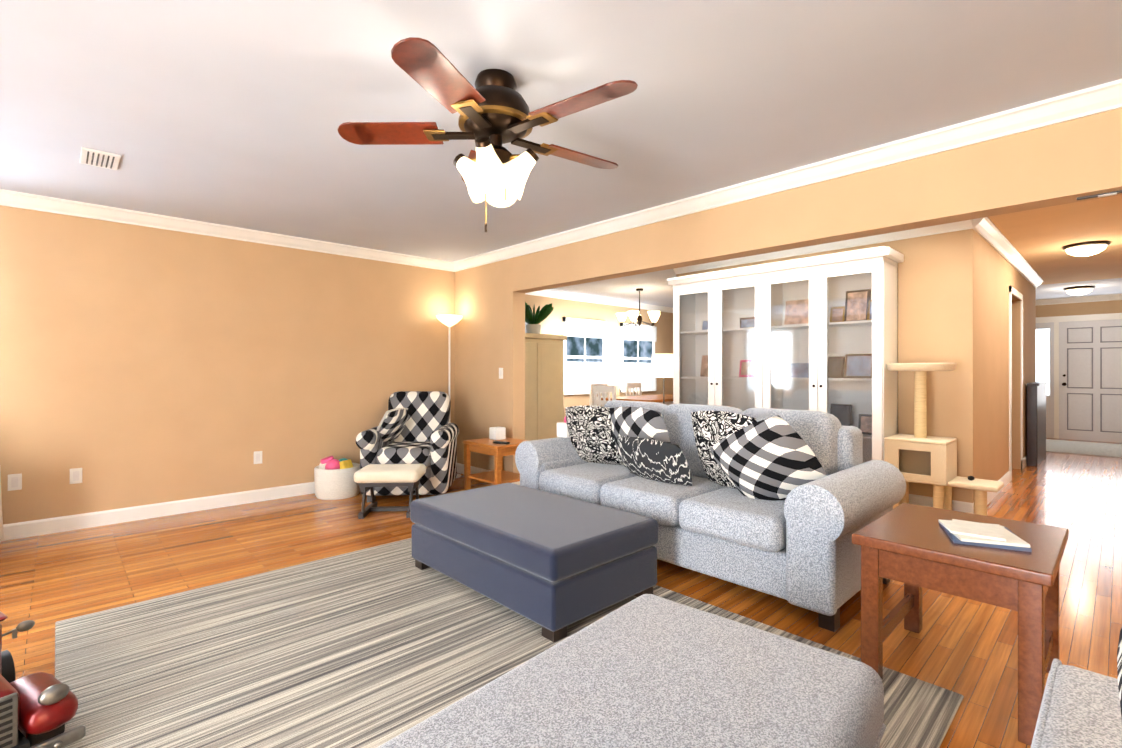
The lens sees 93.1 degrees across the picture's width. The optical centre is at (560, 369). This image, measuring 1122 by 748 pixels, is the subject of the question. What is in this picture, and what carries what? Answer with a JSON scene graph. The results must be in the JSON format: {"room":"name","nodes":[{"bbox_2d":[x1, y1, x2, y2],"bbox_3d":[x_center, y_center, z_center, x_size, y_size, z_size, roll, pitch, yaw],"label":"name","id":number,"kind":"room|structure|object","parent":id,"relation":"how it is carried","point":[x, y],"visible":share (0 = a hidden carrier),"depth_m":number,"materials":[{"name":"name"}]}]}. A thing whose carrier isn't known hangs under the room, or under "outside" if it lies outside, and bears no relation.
{"room":"living room","nodes":[
{"label":"living room","id":0,"kind":"room"},
{"bbox_2d":[0,205,454,524],"bbox_3d":[-3.659,-0.025,4.069,6.500,2.440,0.150,0,0,-43],"label":"wall","id":1,"kind":"structure","parent":0,"point":[141,365],"depth_m":4.45,"materials":[{"name":"paint"}]},
{"bbox_2d":[8,473,21,490],"bbox_3d":[-3.866,0.794,3.764,0.070,0.114,0.008,0,0,-43],"label":"electrical outlet","id":2,"kind":"object","parent":1,"relation":"attached to","point":[14,481],"visible":1,"depth_m":3.76,"materials":[{"name":"white plastic"}]},
{"bbox_2d":[70,468,81,483],"bbox_3d":[-3.634,0.794,3.984,0.070,0.114,0.008,0,0,-43],"label":"electrical outlet","id":3,"kind":"object","parent":1,"relation":"attached to","point":[75,475],"visible":1,"depth_m":3.98,"materials":[{"name":"white plastic"}]},
{"bbox_2d":[2,482,314,540],"bbox_3d":[-3.602,1.139,4.009,6.500,0.110,0.016,0,0,-43],"label":"baseboard","id":4,"kind":"structure","parent":1,"relation":"attached to","point":[11,531],"depth_m":4.26,"materials":[{"name":"white wood"}]},
{"bbox_2d":[254,451,261,463],"bbox_3d":[-2.748,0.795,4.824,0.070,0.114,0.008,0,0,-43],"label":"electrical outlet","id":5,"kind":"object","parent":1,"relation":"attached to","point":[257,457],"visible":1,"depth_m":4.82,"materials":[{"name":"white plastic"}]},
{"bbox_2d":[0,79,1121,312],"bbox_3d":[2.089,-1.198,4.765,15.800,0.094,8.450,0,0,-43],"label":"crown molding","id":6,"kind":"structure","parent":1,"relation":"attached to","point":[1104,97],"depth_m":4.07,"materials":[{"name":"white wood"}]},
{"bbox_2d":[455,258,524,473],"bbox_3d":[-1.156,-0.025,6.270,0.160,2.440,2.100,0,0,-43],"label":"wall","id":7,"kind":"structure","parent":0,"point":[489,325],"depth_m":5.76,"materials":[{"name":"paint"}]},
{"bbox_2d":[457,463,489,473],"bbox_3d":[-0.876,1.140,5.846,0.016,0.110,1.100,0,0,-43],"label":"baseboard","id":8,"kind":"structure","parent":7,"relation":"attached to","point":[460,469],"depth_m":5.97,"materials":[{"name":"white wood"}]},
{"bbox_2d":[499,368,502,378],"bbox_3d":[-0.633,0.035,5.595,0.009,0.114,0.070,0,0,-43],"label":"light switch","id":9,"kind":"object","parent":7,"relation":"attached to","point":[500,373],"visible":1,"depth_m":5.59,"materials":[{"name":"white plastic"}]},
{"bbox_2d":[0,438,1121,747],"bbox_3d":[2.143,1.235,4.781,16.300,0.080,8.800,0,0,-43],"label":"floor","id":10,"kind":"structure","parent":0,"point":[966,648],"depth_m":3.06,"materials":[{"name":"brown wood"}]},
{"bbox_2d":[0,473,3,541],"bbox_3d":[-3.808,0.744,3.136,0.720,0.900,0.720,0,0,-43],"label":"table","id":11,"kind":"object","parent":10,"relation":"on","point":[1,529],"visible":1,"depth_m":3.36,"materials":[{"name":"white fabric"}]},
{"bbox_2d":[314,456,359,499],"bbox_3d":[-2.129,1.010,5.072,0.410,0.370,0.410,0,0,-43],"label":"basket","id":12,"kind":"object","parent":10,"relation":"on","point":[333,479],"visible":0.96,"depth_m":4.92,"materials":[{"name":"white fabric"}]},
{"bbox_2d":[354,464,425,518],"bbox_3d":[-1.430,1.007,4.480,0.520,0.375,0.400,0,0,-3],"label":"footstool","id":13,"kind":"object","parent":10,"relation":"on","point":[371,476],"visible":0.98,"depth_m":4.33,"materials":[{"name":"beige fabric"}]},
{"bbox_2d":[354,464,425,482],"bbox_3d":[-1.430,0.870,4.480,0.520,0.100,0.380,0,0,-3],"label":"cushion","id":14,"kind":"object","parent":13,"relation":"on","point":[371,473],"depth_m":4.31,"materials":[{"name":"beige fabric"}]},
{"bbox_2d":[356,391,458,501],"bbox_3d":[-1.443,0.708,5.186,0.820,0.973,0.936,0,0,-3],"label":"recliner","id":15,"kind":"object","parent":10,"relation":"on","point":[415,427],"visible":0.92,"depth_m":4.92,"materials":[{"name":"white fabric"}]},
{"bbox_2d":[376,408,407,440],"bbox_3d":[-1.638,0.540,5.093,0.282,0.353,0.398,0,0,-3],"label":"pillow","id":16,"kind":"object","parent":15,"relation":"on","point":[391,427],"depth_m":5.00,"materials":[{"name":"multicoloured fabric"}]},
{"bbox_2d":[436,315,462,477],"bbox_3d":[-1.250,0.295,5.961,0.300,1.800,0.300,0,0,-43],"label":"floor lamp","id":17,"kind":"object","parent":10,"relation":"on","point":[449,321],"visible":0.67,"depth_m":5.93,"materials":[{"name":"white metal"}]},
{"bbox_2d":[463,426,526,490],"bbox_3d":[-0.605,0.885,5.194,0.460,0.620,0.560,0,0,-43],"label":"side table","id":18,"kind":"object","parent":10,"relation":"on","point":[498,444],"visible":0.83,"depth_m":5.16,"materials":[{"name":"brown wood"}]},
{"bbox_2d":[468,470,519,483],"bbox_3d":[-0.605,1.045,5.194,0.420,0.020,0.520,0,0,-43],"label":"shelf","id":19,"kind":"object","parent":18,"relation":"attached to","point":[506,476],"depth_m":5.16,"materials":[{"name":"brown wood"}]},
{"bbox_2d":[55,538,963,747],"bbox_3d":[-0.455,1.188,2.215,2.400,0.012,3.050,0,0,-43],"label":"rug","id":20,"kind":"object","parent":10,"relation":"on","point":[375,646],"visible":0.66,"depth_m":2.18,"materials":[{"name":"beige fabric"}]},
{"bbox_2d":[410,482,657,641],"bbox_3d":[-0.197,0.981,2.997,0.766,0.403,1.286,0,0,-43],"label":"ottoman","id":21,"kind":"object","parent":20,"relation":"on","point":[554,566],"visible":1,"depth_m":2.63,"materials":[{"name":"fabric"}]},
{"bbox_2d":[377,594,885,747],"bbox_3d":[0.190,0.954,1.153,0.710,0.455,1.070,0,0,42],"label":"ottoman","id":22,"kind":"object","parent":20,"relation":"on","point":[648,671],"visible":1,"depth_m":1.19,"materials":[{"name":"grey fabric"}]},
{"bbox_2d":[525,302,566,440],"bbox_3d":[-0.527,0.075,7.743,1.160,2.241,0.592,0,0,-43],"label":"armoire","id":23,"kind":"object","parent":10,"relation":"on","point":[544,384],"visible":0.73,"depth_m":7.67,"materials":[{"name":"beige paint"}]},
{"bbox_2d":[590,383,607,406],"bbox_3d":[0.744,0.711,8.581,0.420,0.970,0.420,0,0,-43],"label":"dining chair","id":24,"kind":"object","parent":10,"relation":"on","point":[591,393],"visible":0.15,"depth_m":8.58,"materials":[{"name":"brown wood"}]},
{"bbox_2d":[593,386,615,406],"bbox_3d":[0.748,0.711,7.662,0.420,0.970,0.420,0,0,-43],"label":"dining chair","id":25,"kind":"object","parent":10,"relation":"on","point":[604,390],"visible":0.29,"depth_m":7.54,"materials":[{"name":"brown wood"}]},
{"bbox_2d":[625,383,641,395],"bbox_3d":[1.398,0.711,9.201,0.420,0.970,0.420,0,0,-43],"label":"dining chair","id":26,"kind":"object","parent":10,"relation":"on","point":[629,386],"visible":0.19,"depth_m":9.31,"materials":[{"name":"brown wood"}]},
{"bbox_2d":[601,394,672,405],"bbox_3d":[1.496,0.811,8.370,1.600,0.770,0.960,0,0,-43],"label":"dining table","id":27,"kind":"object","parent":10,"relation":"on","point":[657,399],"visible":0.31,"depth_m":7.92,"materials":[{"name":"brown wood"}]},
{"bbox_2d":[651,354,672,403],"bbox_3d":[1.329,0.495,6.875,0.340,1.400,0.340,0,0,-43],"label":"lamp","id":28,"kind":"object","parent":10,"relation":"on","point":[661,365],"visible":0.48,"depth_m":6.74,"materials":[{"name":"metal"}]},
{"bbox_2d":[515,400,905,631],"bbox_3d":[0.785,0.713,3.487,1.010,0.962,2.310,0,0,-43],"label":"sofa","id":29,"kind":"object","parent":10,"relation":"on","point":[786,504],"visible":0.94,"depth_m":2.91,"materials":[{"name":"grey fabric"}]},
{"bbox_2d":[565,405,623,464],"bbox_3d":[0.269,0.494,3.996,0.290,0.464,0.494,0,0,-43],"label":"pillow","id":30,"kind":"object","parent":29,"relation":"on","point":[590,434],"depth_m":3.94,"materials":[{"name":"fabric"}]},
{"bbox_2d":[610,407,670,466],"bbox_3d":[0.557,0.494,3.663,0.250,0.489,0.519,0,0,-43],"label":"pillow","id":31,"kind":"object","parent":29,"relation":"on","point":[638,422],"depth_m":3.56,"materials":[{"name":"fabric"}]},
{"bbox_2d":[617,436,691,485],"bbox_3d":[0.585,0.574,3.387,0.204,0.288,0.577,0,0,-43],"label":"pillow","id":32,"kind":"object","parent":29,"relation":"on","point":[655,461],"depth_m":3.31,"materials":[{"name":"black fabric"}]},
{"bbox_2d":[691,411,756,488],"bbox_3d":[1.003,0.484,3.149,0.270,0.489,0.516,0,0,-43],"label":"pillow","id":33,"kind":"object","parent":29,"relation":"on","point":[709,427],"depth_m":3.17,"materials":[{"name":"fabric"}]},
{"bbox_2d":[710,415,826,500],"bbox_3d":[1.108,0.504,2.863,0.290,0.544,0.540,0,0,-43],"label":"pillow","id":34,"kind":"object","parent":29,"relation":"on","point":[766,459],"depth_m":2.80,"materials":[{"name":"fabric"}]},
{"bbox_2d":[671,270,770,410],"bbox_3d":[1.783,0.125,5.668,0.420,2.140,1.118,0,0,-43],"label":"tall cabinet","id":35,"kind":"object","parent":10,"relation":"on","point":[722,326],"depth_m":5.69,"materials":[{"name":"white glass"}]},
{"bbox_2d":[771,254,898,462],"bbox_3d":[2.444,0.125,4.969,0.420,2.140,1.118,0,0,-43],"label":"tall cabinet","id":36,"kind":"object","parent":10,"relation":"on","point":[817,333],"depth_m":4.82,"materials":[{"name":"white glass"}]},
{"bbox_2d":[884,363,1003,515],"bbox_3d":[3.039,0.570,4.254,0.396,1.250,0.762,0,0,-43],"label":"cat tree","id":37,"kind":"object","parent":10,"relation":"on","point":[919,456],"visible":0.85,"depth_m":4.23,"materials":[{"name":"carpet"}]},
{"bbox_2d":[852,503,1068,745],"bbox_3d":[1.565,0.896,2.077,0.700,0.595,0.570,0,0,-43],"label":"end table","id":38,"kind":"object","parent":10,"relation":"on","point":[1014,565],"visible":0.88,"depth_m":1.92,"materials":[{"name":"brown wood"}]},
{"bbox_2d":[950,519,1005,540],"bbox_3d":[1.574,0.603,2.009,0.220,0.008,0.186,0,0,-43],"label":"book","id":39,"kind":"object","parent":38,"relation":"on","point":[982,531],"depth_m":1.98,"materials":[{"name":"paper"}]},
{"bbox_2d":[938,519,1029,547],"bbox_3d":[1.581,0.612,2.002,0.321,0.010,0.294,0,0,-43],"label":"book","id":40,"kind":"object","parent":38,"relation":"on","point":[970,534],"depth_m":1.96,"materials":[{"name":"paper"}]},
{"bbox_2d":[939,523,1031,551],"bbox_3d":[1.588,0.623,2.009,0.338,0.012,0.302,0,0,-43],"label":"book","id":41,"kind":"object","parent":38,"relation":"on","point":[1015,541],"depth_m":1.91,"materials":[{"name":"white paper"}]},
{"bbox_2d":[1026,382,1047,466],"bbox_3d":[6.225,0.680,6.943,1.140,1.030,0.120,0,0,-43],"label":"console","id":42,"kind":"object","parent":10,"relation":"on","point":[1036,423],"visible":1,"depth_m":6.59,"materials":[{"name":"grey wood"}]},
{"bbox_2d":[1031,628,1121,747],"bbox_3d":[1.055,0.685,-0.067,1.450,1.016,1.750,0,0,-43],"label":"loveseat","id":43,"kind":"object","parent":10,"relation":"on","point":[1080,708],"visible":1,"depth_m":0.88,"materials":[{"name":"grey fabric"}]},
{"bbox_2d":[1117,628,1121,716],"bbox_3d":[0.560,0.448,0.346,0.584,0.541,0.275,0,0,-43],"label":"pillow","id":44,"kind":"object","parent":43,"relation":"on","point":[1119,651],"depth_m":0.45,"materials":[{"name":"black fabric"}]},
{"bbox_2d":[1046,439,1121,457],"bbox_3d":[8.066,1.191,8.054,1.800,0.010,1.300,0,0,-43],"label":"door mat","id":45,"kind":"object","parent":10,"relation":"on","point":[1088,448],"visible":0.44,"depth_m":8.02,"materials":[{"name":"beige fabric"}]},
{"bbox_2d":[0,0,1121,306],"bbox_3d":[2.143,-1.285,4.782,16.300,0.080,8.800,0,0,-43],"label":"ceiling","id":46,"kind":"structure","parent":0,"point":[232,112],"depth_m":2.41,"materials":[{"name":"paint"}]},
{"bbox_2d":[80,147,120,169],"bbox_3d":[-2.711,-1.239,3.128,0.170,0.014,0.290,0,0,-43],"label":"ceiling vent","id":47,"kind":"object","parent":46,"relation":"in","point":[97,158],"visible":0.96,"depth_m":3.10,"materials":[{"name":"white metal"}]},
{"bbox_2d":[337,37,637,231],"bbox_3d":[-0.239,-0.919,2.282,1.273,0.655,1.279,0,0,-43],"label":"ceiling fan","id":48,"kind":"object","parent":46,"relation":"hanging from","point":[491,108],"visible":1,"depth_m":2.18,"materials":[{"name":"brown wood"}]},
{"bbox_2d":[616,288,659,326],"bbox_3d":[1.223,-0.954,8.148,0.704,0.580,0.681,0,0,-43],"label":"chandelier","id":49,"kind":"object","parent":46,"relation":"hanging from","point":[635,317],"visible":1,"depth_m":8.13,"materials":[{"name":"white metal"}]},
{"bbox_2d":[513,108,1121,292],"bbox_3d":[1.802,-1.026,3.150,0.160,0.440,6.500,0,0,-43],"label":"header beam","id":50,"kind":"structure","parent":46,"relation":"attached to","point":[1070,161],"depth_m":3.05,"materials":[{"name":"paint"}]},
{"bbox_2d":[1077,190,1121,199],"bbox_3d":[2.869,-0.801,2.025,0.030,0.011,1.300,0,0,-43],"label":"track","id":51,"kind":"object","parent":50,"relation":"attached to","point":[1101,195],"visible":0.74,"depth_m":2.43,"materials":[{"name":"white metal"}]},
{"bbox_2d":[1063,286,1094,294],"bbox_3d":[7.817,-1.185,8.026,0.340,0.118,0.340,0,0,-43],"label":"dome","id":52,"kind":"object","parent":46,"relation":"attached to","point":[1079,290],"visible":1,"depth_m":7.94,"materials":[{"name":"white glass"}]},
{"bbox_2d":[525,294,672,416],"bbox_3d":[0.404,-0.024,9.093,5.990,2.440,0.150,0,0,-43],"label":"wall","id":53,"kind":"structure","parent":0,"point":[551,323],"depth_m":9.42,"materials":[{"name":"paint"}]},
{"bbox_2d":[562,317,606,394],"bbox_3d":[0.425,-0.224,8.948,1.020,1.260,0.088,0,0,-43],"label":"dining room window","id":54,"kind":"structure","parent":53,"relation":"in","point":[585,364],"depth_m":8.91,"materials":[{"name":"white glass"}]},
{"bbox_2d":[566,362,606,393],"bbox_3d":[0.443,0.131,8.929,1.000,0.530,0.036,0,0,-43],"label":"curtain","id":55,"kind":"object","parent":54,"relation":"hanging from","point":[590,366],"depth_m":8.88,"materials":[{"name":"white fabric"}]},
{"bbox_2d":[566,318,606,338],"bbox_3d":[0.443,-0.689,8.929,1.000,0.290,0.036,0,0,-43],"label":"curtain","id":56,"kind":"object","parent":54,"relation":"hanging from","point":[592,331],"depth_m":8.93,"materials":[{"name":"white fabric"}]},
{"bbox_2d":[620,323,656,391],"bbox_3d":[1.462,-0.224,9.932,1.020,1.260,0.088,0,0,-43],"label":"dining room window","id":57,"kind":"structure","parent":53,"relation":"in","point":[637,346],"depth_m":9.89,"materials":[{"name":"white glass"}]},
{"bbox_2d":[623,363,656,391],"bbox_3d":[1.480,0.131,9.913,1.000,0.530,0.036,0,0,-43],"label":"curtain","id":58,"kind":"object","parent":57,"relation":"hanging from","point":[632,372],"depth_m":9.89,"materials":[{"name":"white fabric"}]},
{"bbox_2d":[623,324,656,341],"bbox_3d":[1.480,-0.689,9.913,1.000,0.290,0.036,0,0,-43],"label":"curtain","id":59,"kind":"object","parent":57,"relation":"hanging from","point":[644,333],"depth_m":9.89,"materials":[{"name":"white fabric"}]},
{"bbox_2d":[676,229,976,502],"bbox_3d":[2.429,-0.025,5.424,0.160,2.440,2.860,0,0,-43],"label":"wall","id":60,"kind":"structure","parent":0,"point":[936,298],"depth_m":4.49,"materials":[{"name":"paint"}]},
{"bbox_2d":[909,494,972,513],"bbox_3d":[2.365,1.140,5.364,0.016,0.110,2.860,0,0,-43],"label":"baseboard","id":61,"kind":"structure","parent":60,"relation":"attached to","point":[959,506],"depth_m":4.52,"materials":[{"name":"white wood"}]},
{"bbox_2d":[976,232,1035,480],"bbox_3d":[5.019,-0.025,6.020,4.420,2.440,0.160,0,0,-43],"label":"wall","id":62,"kind":"structure","parent":0,"point":[992,312],"depth_m":5.28,"materials":[{"name":"paint"}]},
{"bbox_2d":[973,471,1011,513],"bbox_3d":[4.115,1.140,5.041,2.080,0.110,0.016,0,0,-43],"label":"baseboard","id":63,"kind":"structure","parent":62,"relation":"attached to","point":[1006,478],"depth_m":5.27,"materials":[{"name":"white wood"}]},
{"bbox_2d":[1009,286,1022,471],"bbox_3d":[5.196,0.145,6.067,1.040,2.100,0.015,0,0,-43],"label":"door frame","id":64,"kind":"structure","parent":62,"relation":"attached to","point":[1016,293],"depth_m":5.75,"materials":[{"name":"white wood"}]},
{"bbox_2d":[1021,455,1026,469],"bbox_3d":[6.103,1.140,6.926,1.600,0.110,0.016,0,0,-43],"label":"baseboard","id":65,"kind":"structure","parent":62,"relation":"attached to","point":[1024,463],"depth_m":6.50,"materials":[{"name":"white wood"}]},
{"bbox_2d":[988,195,1121,284],"bbox_3d":[4.986,-1.243,4.886,6.830,0.007,1.440,0,0,-43],"label":"ceiling panel","id":66,"kind":"object","parent":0,"point":[1039,239],"visible":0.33,"depth_m":4.90,"materials":[{"name":"paint"}]},
{"bbox_2d":[1062,241,1109,255],"bbox_3d":[5.197,-1.186,5.266,0.340,0.118,0.340,0,0,-43],"label":"dome","id":67,"kind":"object","parent":66,"relation":"attached to","point":[1089,248],"visible":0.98,"depth_m":5.18,"materials":[{"name":"white glass"}]},
{"bbox_2d":[1036,300,1121,316],"bbox_3d":[8.758,-0.024,9.330,0.160,2.440,2.700,0,0,-43],"label":"wall","id":68,"kind":"structure","parent":0,"point":[1090,308],"depth_m":9.10,"materials":[{"name":"paint"}]},
{"bbox_2d":[1036,322,1053,437],"bbox_3d":[8.537,0.181,9.424,0.030,2.030,0.300,0,0,-43],"label":"sidelight","id":69,"kind":"object","parent":68,"relation":"attached to","point":[1050,410],"visible":0.14,"depth_m":9.34,"materials":[{"name":"white wood"}]},
{"bbox_2d":[1036,329,1049,394],"bbox_3d":[8.525,-0.139,9.413,0.004,1.170,0.180,0,0,-43],"label":"glass","id":70,"kind":"object","parent":69,"relation":"attached to","point":[1042,358],"visible":0.79,"depth_m":9.40,"materials":[{"name":"white glass"}]},
{"bbox_2d":[1036,313,1121,442],"bbox_3d":[8.973,0.131,8.915,0.098,2.130,1.800,0,0,-43],"label":"door","id":71,"kind":"structure","parent":68,"relation":"attached to","point":[1079,375],"depth_m":8.99,"materials":[{"name":"white wood"}]},
{"bbox_3d":[-1.300,1.190,-0.963,3.200,0.006,4.800,0,0,-43],"label":"floor","id":72,"kind":"structure","parent":0,"visible":0},
{"bbox_2d":[0,611,85,747],"bbox_3d":[-1.963,0.998,1.632,0.847,0.380,0.540,0,0,32],"label":"toy vehicle","id":73,"kind":"object","parent":72,"relation":"on","point":[38,710],"visible":1,"depth_m":1.61,"materials":[{"name":"red metal"}]},
{"bbox_2d":[0,693,17,747],"bbox_3d":[-1.649,1.015,1.439,0.014,0.155,0.256,0,0,32],"label":"grille","id":74,"kind":"object","parent":73,"relation":"attached to","point":[8,702],"depth_m":1.53,"materials":[{"name":"metal"}]},
{"bbox_2d":[0,674,19,726],"bbox_3d":[-1.791,1.010,1.527,0.324,0.155,0.284,0,0,32],"label":"hood","id":75,"kind":"object","parent":73,"relation":"attached to","point":[9,696],"depth_m":1.54,"materials":[{"name":"red metal"}]},
{"bbox_2d":[12,628,16,638],"bbox_3d":[-1.872,0.903,1.822,0.011,0.030,0.011,0,0,32],"label":"mirror","id":76,"kind":"object","parent":73,"relation":"attached to","point":[14,631],"depth_m":1.82,"materials":[{"name":"metal"}]},
{"bbox_2d":[16,620,34,631],"bbox_3d":[-1.858,0.888,1.845,0.019,0.036,0.047,0,0,32],"label":"mirror","id":77,"kind":"object","parent":73,"relation":"attached to","point":[26,625],"depth_m":1.84,"materials":[{"name":"metal"}]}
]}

